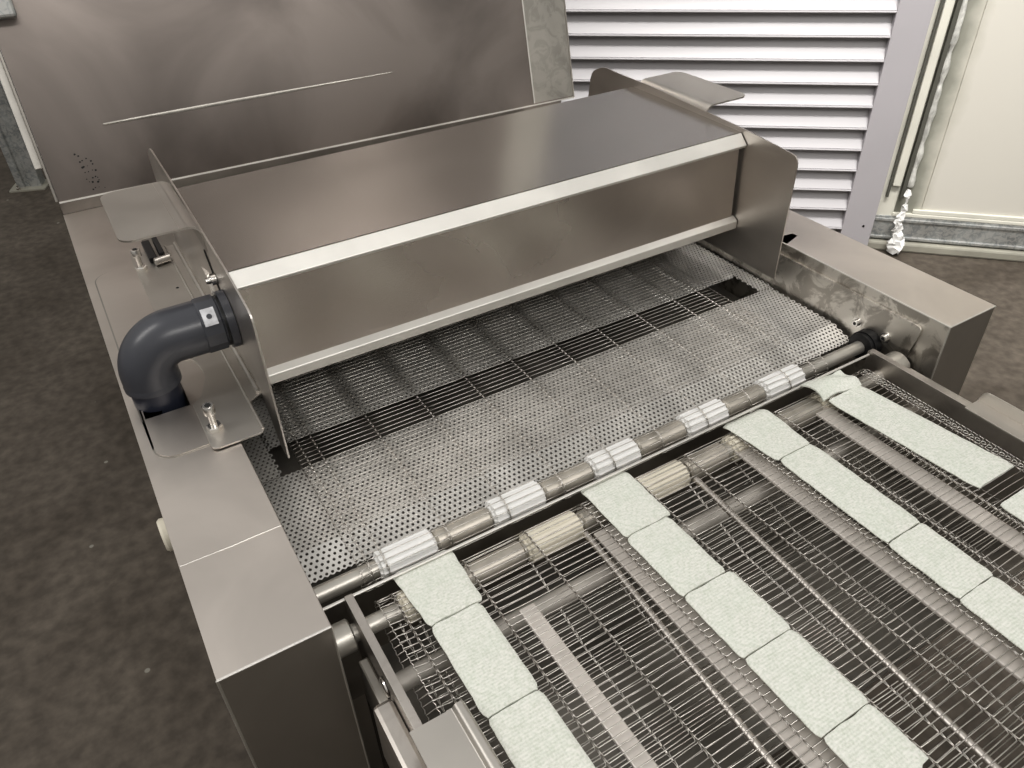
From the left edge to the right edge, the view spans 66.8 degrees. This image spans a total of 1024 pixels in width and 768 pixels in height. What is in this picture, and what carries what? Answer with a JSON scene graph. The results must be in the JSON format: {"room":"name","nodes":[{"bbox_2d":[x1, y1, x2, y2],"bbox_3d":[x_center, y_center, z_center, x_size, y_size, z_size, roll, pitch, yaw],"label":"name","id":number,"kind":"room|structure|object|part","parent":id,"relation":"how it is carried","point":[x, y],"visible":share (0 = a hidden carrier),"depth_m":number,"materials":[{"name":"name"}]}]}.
{"room":"processing plant","nodes":[
{"label":"processing plant","id":0,"kind":"room"},
{"bbox_2d":[0,148,1023,767],"bbox_3d":[0.035,-0.416,3.349,15.000,0.001,13.000,-21,41,-23],"label":"floor","id":1,"kind":"structure","parent":0,"point":[105,662],"depth_m":2.18,"materials":[{"name":"concrete"}]},
{"bbox_2d":[0,81,48,192],"bbox_3d":[-2.741,-2.148,3.588,0.190,2.600,0.145,-8,38,-8],"label":"post","id":2,"kind":"object","parent":1,"relation":"on","point":[12,145],"visible":0.94,"depth_m":4.24,"materials":[{"name":"metal"}]},
{"bbox_3d":[-2.709,-1.117,4.373,0.190,0.008,0.145,-8,38,-8],"label":"foot plate","id":3,"kind":"part","parent":2,"relation":"part of","materials":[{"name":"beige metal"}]},
{"bbox_2d":[63,206,370,767],"bbox_3d":[-0.614,0.322,1.622,0.153,0.952,1.392,-21,41,-23],"label":"housing","id":4,"kind":"object","parent":1,"relation":"on","point":[270,643],"visible":0.91,"depth_m":0.98,"materials":[{"name":"metal"}]},
{"bbox_2d":[117,290,241,413],"bbox_3d":[-0.518,-0.009,1.239,0.182,0.258,0.092,-21,41,-23],"label":"pipe","id":5,"kind":"object","parent":4,"relation":"attached to","point":[151,351],"visible":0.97,"depth_m":1.17,"materials":[{"name":"grey plastic"}]},
{"bbox_3d":[-0.610,0.273,1.589,0.130,0.829,1.390,-21,41,-23],"label":"panel","id":6,"kind":"part","parent":4,"relation":"part of","materials":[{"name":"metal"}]},
{"bbox_3d":[-0.252,0.627,1.112,0.129,0.828,0.002,-21,41,-23],"label":"panel","id":7,"kind":"part","parent":4,"relation":"part of","materials":[{"name":"metal"}]},
{"bbox_2d":[59,100,560,214],"bbox_3d":[-0.439,-0.450,2.196,1.383,0.476,0.003,-21,41,-23],"label":"rear upstand","id":8,"kind":"object","parent":4,"relation":"attached to","point":[70,207],"visible":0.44,"depth_m":1.99,"materials":[{"name":"metal"}]},
{"bbox_2d":[0,0,574,202],"bbox_3d":[-0.527,-1.164,1.842,1.472,1.146,0.330,-21,41,-23],"label":"cover","id":9,"kind":"object","parent":8,"relation":"attached to","point":[207,86],"visible":1,"depth_m":1.90,"materials":[{"name":"metal"}]},
{"bbox_2d":[100,67,797,458],"bbox_3d":[-0.100,-0.346,1.554,1.237,0.301,0.765,-21,41,-23],"label":"hood","id":10,"kind":"object","parent":4,"relation":"on","point":[321,261],"visible":0.97,"depth_m":1.35,"materials":[{"name":"metal"}]},
{"bbox_3d":[-0.530,-0.180,1.357,0.003,0.297,0.710,-21,41,-23],"label":"plate","id":11,"kind":"part","parent":10,"relation":"part of","materials":[{"name":"metal"}]},
{"bbox_3d":[-0.069,-0.413,1.430,1.000,0.009,0.338,-21,41,-23],"label":"panel","id":12,"kind":"part","parent":10,"relation":"part of","materials":[{"name":"metal"}]},
{"bbox_3d":[0.023,-0.248,1.362,0.991,0.158,0.012,-21,41,-23],"label":"panel","id":13,"kind":"part","parent":10,"relation":"part of","materials":[{"name":"metal"}]},
{"bbox_3d":[0.350,-0.498,1.720,0.003,0.280,0.685,-21,41,-23],"label":"plate","id":14,"kind":"part","parent":10,"relation":"part of","materials":[{"name":"metal"}]},
{"bbox_2d":[312,329,881,603],"bbox_3d":[0.205,0.105,1.266,1.120,0.057,0.057,-21,41,-23],"label":"roller","id":15,"kind":"object","parent":4,"relation":"attached to","point":[862,341],"visible":0.84,"depth_m":1.21,"materials":[{"name":"metal"}]},
{"bbox_2d":[142,233,836,767],"bbox_3d":[-0.113,0.084,1.932,1.117,0.930,1.168,-21,41,-23],"label":"frame","id":16,"kind":"object","parent":1,"relation":"on","point":[365,601],"depth_m":1.44,"materials":[{"name":"metal"}]},
{"bbox_3d":[-0.508,0.024,1.393,0.040,0.002,0.505,-21,41,-23],"label":"perforated strip","id":17,"kind":"part","parent":16,"relation":"part of","materials":[{"name":"silver metal"}]},
{"bbox_3d":[-0.275,0.706,1.478,0.040,0.500,0.040,-21,41,-23],"label":"leg","id":18,"kind":"part","parent":16,"relation":"part of","materials":[{"name":"metal"}]},
{"bbox_2d":[251,246,732,448],"bbox_3d":[-0.068,-0.172,1.629,1.034,0.003,0.429,-21,41,-23],"label":"grate","id":19,"kind":"object","parent":16,"relation":"on","point":[693,268],"visible":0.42,"depth_m":1.51,"materials":[{"name":"metal"}]},
{"bbox_2d":[263,288,848,583],"bbox_3d":[0.134,0.037,1.362,1.104,0.016,0.216,-21,41,-23],"label":"plate","id":20,"kind":"object","parent":16,"relation":"on","point":[764,298],"visible":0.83,"depth_m":1.30,"materials":[{"name":"metal"}]},
{"bbox_2d":[260,255,827,592],"bbox_3d":[0.001,-0.053,1.486,0.905,0.058,0.727,-21,41,-23],"label":"belt","id":21,"kind":"object","parent":20,"relation":"on","point":[814,370],"visible":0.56,"depth_m":1.34,"materials":[{"name":"metal"}]},
{"bbox_3d":[0.408,-0.329,1.819,0.040,0.002,0.505,-21,41,-23],"label":"perforated strip","id":22,"kind":"part","parent":16,"relation":"part of","materials":[{"name":"silver metal"}]},
{"bbox_2d":[344,349,1023,767],"bbox_3d":[0.479,0.694,1.126,1.068,0.908,1.050,-21,41,-23],"label":"frame","id":23,"kind":"object","parent":1,"relation":"on","point":[454,738],"visible":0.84,"depth_m":1.11,"materials":[{"name":"metal"}]},
{"bbox_3d":[-0.167,0.406,0.984,0.014,0.090,0.085,-21,41,-23],"label":"rail","id":24,"kind":"part","parent":23,"relation":"part of","materials":[{"name":"metal"}]},
{"bbox_3d":[0.072,0.639,0.650,0.026,0.112,0.870,-21,41,-23],"label":"rail","id":25,"kind":"part","parent":23,"relation":"part of","materials":[{"name":"metal"}]},
{"bbox_3d":[0.124,0.577,0.591,0.070,0.025,0.798,-21,41,-23],"label":"guide plate","id":26,"kind":"part","parent":23,"relation":"part of","materials":[{"name":"metal"}]},
{"bbox_2d":[323,353,869,610],"bbox_3d":[0.200,0.119,1.201,1.046,0.005,0.005,-21,41,-23],"label":"rod","id":27,"kind":"object","parent":23,"relation":"on","point":[357,593],"visible":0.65,"depth_m":1.15,"materials":[{"name":"metal"}]},
{"bbox_2d":[331,351,909,658],"bbox_3d":[0.244,0.146,1.217,1.120,0.052,0.055,-21,41,-23],"label":"roller","id":28,"kind":"object","parent":23,"relation":"attached to","point":[347,636],"visible":0.51,"depth_m":1.12,"materials":[{"name":"metal"}]},
{"bbox_2d":[395,407,912,691],"bbox_3d":[0.269,0.222,1.179,1.017,0.027,0.027,-21,41,-23],"label":"roller","id":29,"kind":"object","parent":23,"relation":"attached to","point":[408,678],"visible":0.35,"depth_m":1.09,"materials":[{"name":"metal"}]},
{"bbox_3d":[0.329,0.464,0.771,0.010,0.010,0.951,-19,41,-21],"label":"guide rod","id":30,"kind":"part","parent":23,"relation":"part of","materials":[{"name":"metal"}]},
{"bbox_2d":[374,369,1023,767],"bbox_3d":[0.470,0.400,0.907,0.949,0.092,0.960,-21,41,-23],"label":"belt","id":31,"kind":"object","parent":23,"relation":"on","point":[391,596],"visible":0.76,"depth_m":1.02,"materials":[{"name":"metal"}]},
{"bbox_2d":[394,550,481,626],"bbox_3d":[-0.099,0.268,1.028,0.089,0.011,0.105,-21,41,-23],"label":"pad","id":32,"kind":"object","parent":31,"relation":"on","point":[440,588],"visible":1,"depth_m":1.02,"materials":[{"name":"white fabric"}]},
{"bbox_2d":[432,603,537,717],"bbox_3d":[-0.035,0.330,0.940,0.074,0.005,0.143,-21,41,-23],"label":"pad","id":33,"kind":"object","parent":31,"relation":"on","point":[488,666],"visible":1,"depth_m":0.93,"materials":[{"name":"white fabric"}]},
{"bbox_2d":[489,690,594,767],"bbox_3d":[0.039,0.403,0.842,0.074,0.005,0.141,-21,41,-23],"label":"pad","id":34,"kind":"object","parent":31,"relation":"on","point":[530,731],"visible":1,"depth_m":0.86,"materials":[{"name":"white fabric"}]},
{"bbox_2d":[581,472,669,536],"bbox_3d":[0.166,0.174,1.141,0.084,0.011,0.114,-21,41,-23],"label":"pad","id":35,"kind":"object","parent":31,"relation":"on","point":[627,505],"visible":1,"depth_m":1.13,"materials":[{"name":"white fabric"}]},
{"bbox_2d":[628,517,724,596],"bbox_3d":[0.222,0.232,1.058,0.079,0.005,0.117,-21,41,-23],"label":"pad","id":36,"kind":"object","parent":31,"relation":"on","point":[674,554],"visible":1,"depth_m":1.05,"materials":[{"name":"white fabric"}]},
{"bbox_2d":[685,571,789,658],"bbox_3d":[0.284,0.288,0.982,0.084,0.005,0.106,-21,41,-23],"label":"pad","id":37,"kind":"object","parent":31,"relation":"on","point":[726,603],"visible":1,"depth_m":0.98,"materials":[{"name":"white fabric"}]},
{"bbox_2d":[723,409,808,460],"bbox_3d":[0.411,0.081,1.254,0.090,0.011,0.110,-21,41,-23],"label":"pad","id":38,"kind":"object","parent":31,"relation":"on","point":[760,428],"visible":1,"depth_m":1.25,"materials":[{"name":"white fabric"}]},
{"bbox_2d":[746,630,868,737],"bbox_3d":[0.342,0.345,0.905,0.084,0.005,0.115,-21,41,-23],"label":"pad","id":39,"kind":"object","parent":31,"relation":"on","point":[814,690],"visible":1,"depth_m":0.90,"materials":[{"name":"white fabric"}]},
{"bbox_2d":[800,370,861,401],"bbox_3d":[0.549,-0.001,1.340,0.096,0.017,0.055,-21,41,-23],"label":"pad","id":40,"kind":"object","parent":31,"relation":"on","point":[826,387],"visible":1,"depth_m":1.34,"materials":[{"name":"white fabric"}]},
{"bbox_2d":[781,444,919,542],"bbox_3d":[0.495,0.156,1.147,0.075,0.005,0.196,-21,41,-23],"label":"pad","id":41,"kind":"object","parent":31,"relation":"on","point":[887,520],"visible":1,"depth_m":1.14,"materials":[{"name":"white fabric"}]},
{"bbox_2d":[824,704,928,767],"bbox_3d":[0.399,0.400,0.830,0.081,0.005,0.101,-21,41,-23],"label":"pad","id":42,"kind":"object","parent":31,"relation":"on","point":[868,739],"visible":1,"depth_m":0.84,"materials":[{"name":"white fabric"}]},
{"bbox_2d":[829,386,1013,488],"bbox_3d":[0.649,0.076,1.245,0.091,0.005,0.268,-25,43,-27],"label":"pad","id":43,"kind":"object","parent":31,"relation":"on","point":[972,464],"visible":1,"depth_m":1.23,"materials":[{"name":"white fabric"}]},
{"bbox_2d":[889,523,992,598],"bbox_3d":[0.574,0.234,1.041,0.076,0.005,0.108,-21,41,-23],"label":"pad","id":44,"kind":"object","parent":31,"relation":"on","point":[952,569],"visible":1,"depth_m":1.04,"materials":[{"name":"white fabric"}]},
{"bbox_2d":[960,577,1023,650],"bbox_3d":[0.634,0.296,0.958,0.076,0.005,0.129,-21,41,-23],"label":"pad","id":45,"kind":"object","parent":31,"relation":"on","point":[994,601],"visible":1,"depth_m":0.98,"materials":[{"name":"white fabric"}]},
{"bbox_2d":[1000,489,1023,521],"bbox_3d":[0.765,0.194,1.086,0.075,0.005,0.129,-21,41,-23],"label":"pad","id":46,"kind":"object","parent":31,"relation":"on","point":[1014,505],"visible":1,"depth_m":1.11,"materials":[{"name":"white fabric"}]},
{"bbox_3d":[0.505,0.397,0.853,0.010,0.010,0.951,-19,41,-21],"label":"guide rod","id":47,"kind":"part","parent":23,"relation":"part of","materials":[{"name":"metal"}]},
{"bbox_3d":[0.946,0.259,1.081,0.018,0.112,0.950,-21,41,-23],"label":"rail","id":48,"kind":"part","parent":23,"relation":"part of","materials":[{"name":"metal"}]},
{"bbox_3d":[0.963,0.233,0.983,0.038,0.024,0.822,-21,41,-23],"label":"guide plate","id":49,"kind":"part","parent":23,"relation":"part of","materials":[{"name":"metal"}]},
{"bbox_2d":[561,0,935,245],"bbox_3d":[0.058,-2.152,2.656,3.046,3.600,0.122,3,38,7],"label":"roller shutter","id":50,"kind":"object","parent":1,"relation":"on","point":[828,83],"visible":0.3,"depth_m":3.13,"materials":[{"name":"paint"}]},
{"bbox_3d":[0.058,-2.152,2.657,3.046,3.600,0.120,3,38,7],"label":"shutter frame","id":51,"kind":"part","parent":50,"relation":"part of","materials":[{"name":"paint"}]},
{"bbox_2d":[668,210,995,461],"bbox_3d":[0.461,-0.092,2.124,0.150,0.950,1.387,-21,41,-23],"label":"housing","id":52,"kind":"object","parent":1,"relation":"on","point":[938,326],"visible":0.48,"depth_m":1.48,"materials":[{"name":"metal"}]},
{"bbox_3d":[0.403,-0.359,1.869,0.005,0.166,1.276,-21,41,-23],"label":"plate","id":53,"kind":"part","parent":52,"relation":"part of","materials":[{"name":"metal"}]},
{"bbox_3d":[0.462,-0.142,2.091,0.128,0.829,1.384,-21,41,-23],"label":"panel","id":54,"kind":"part","parent":52,"relation":"part of","materials":[{"name":"metal"}]},
{"bbox_3d":[0.452,-0.471,1.839,0.128,0.002,1.386,-21,41,-23],"label":"panel","id":55,"kind":"part","parent":52,"relation":"part of","materials":[{"name":"metal"}]},
{"bbox_3d":[0.819,0.211,1.614,0.127,0.828,0.002,-21,41,-23],"label":"panel","id":56,"kind":"part","parent":52,"relation":"part of","materials":[{"name":"metal"}]},
{"bbox_2d":[885,188,910,253],"bbox_3d":[1.707,-0.711,3.411,0.078,0.303,0.065,17,41,23],"label":"plastic film","id":57,"kind":"object","parent":1,"relation":"on","point":[895,244],"visible":1,"depth_m":3.43,"materials":[{"name":"white plastic"}]},
{"bbox_2d":[894,0,1023,216],"bbox_3d":[4.108,-2.069,1.747,5.060,4.028,0.085,7,38,12],"label":"wall","id":58,"kind":"structure","parent":0,"point":[972,161],"depth_m":3.17,"materials":[{"name":"beige paint"}]},
{"bbox_2d":[832,0,955,238],"bbox_3d":[1.538,-2.330,2.335,0.245,4.200,0.108,7,38,12],"label":"trim","id":59,"kind":"structure","parent":58,"relation":"attached to","point":[886,206],"depth_m":3.16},
{"bbox_2d":[885,0,962,198],"bbox_3d":[1.629,-2.395,2.210,0.072,3.950,0.040,7,38,12],"label":"trim","id":60,"kind":"structure","parent":58,"relation":"attached to","point":[958,4],"depth_m":3.13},
{"bbox_2d":[907,0,967,187],"bbox_3d":[1.696,-1.662,2.749,0.038,2.029,0.038,7,38,12],"label":"bead","id":61,"kind":"object","parent":58,"relation":"attached to","point":[946,67],"visible":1,"depth_m":3.11},
{"bbox_2d":[867,238,1023,261],"bbox_3d":[4.115,-0.343,3.053,5.145,0.044,0.124,7,38,12],"label":"trim","id":62,"kind":"structure","parent":58,"relation":"attached to","point":[875,243],"depth_m":3.46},
{"bbox_2d":[870,214,1023,249],"bbox_3d":[4.115,-0.413,3.011,5.145,0.114,0.106,7,38,12],"label":"baseboard","id":63,"kind":"structure","parent":58,"relation":"attached to","point":[989,235],"depth_m":3.43,"materials":[{"name":"grey stone"}]},
{"bbox_2d":[892,209,1023,225],"bbox_3d":[4.148,-0.451,2.936,5.060,0.036,0.038,7,38,12],"label":"trim","id":64,"kind":"structure","parent":58,"relation":"attached to","point":[916,213],"depth_m":3.38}
]}

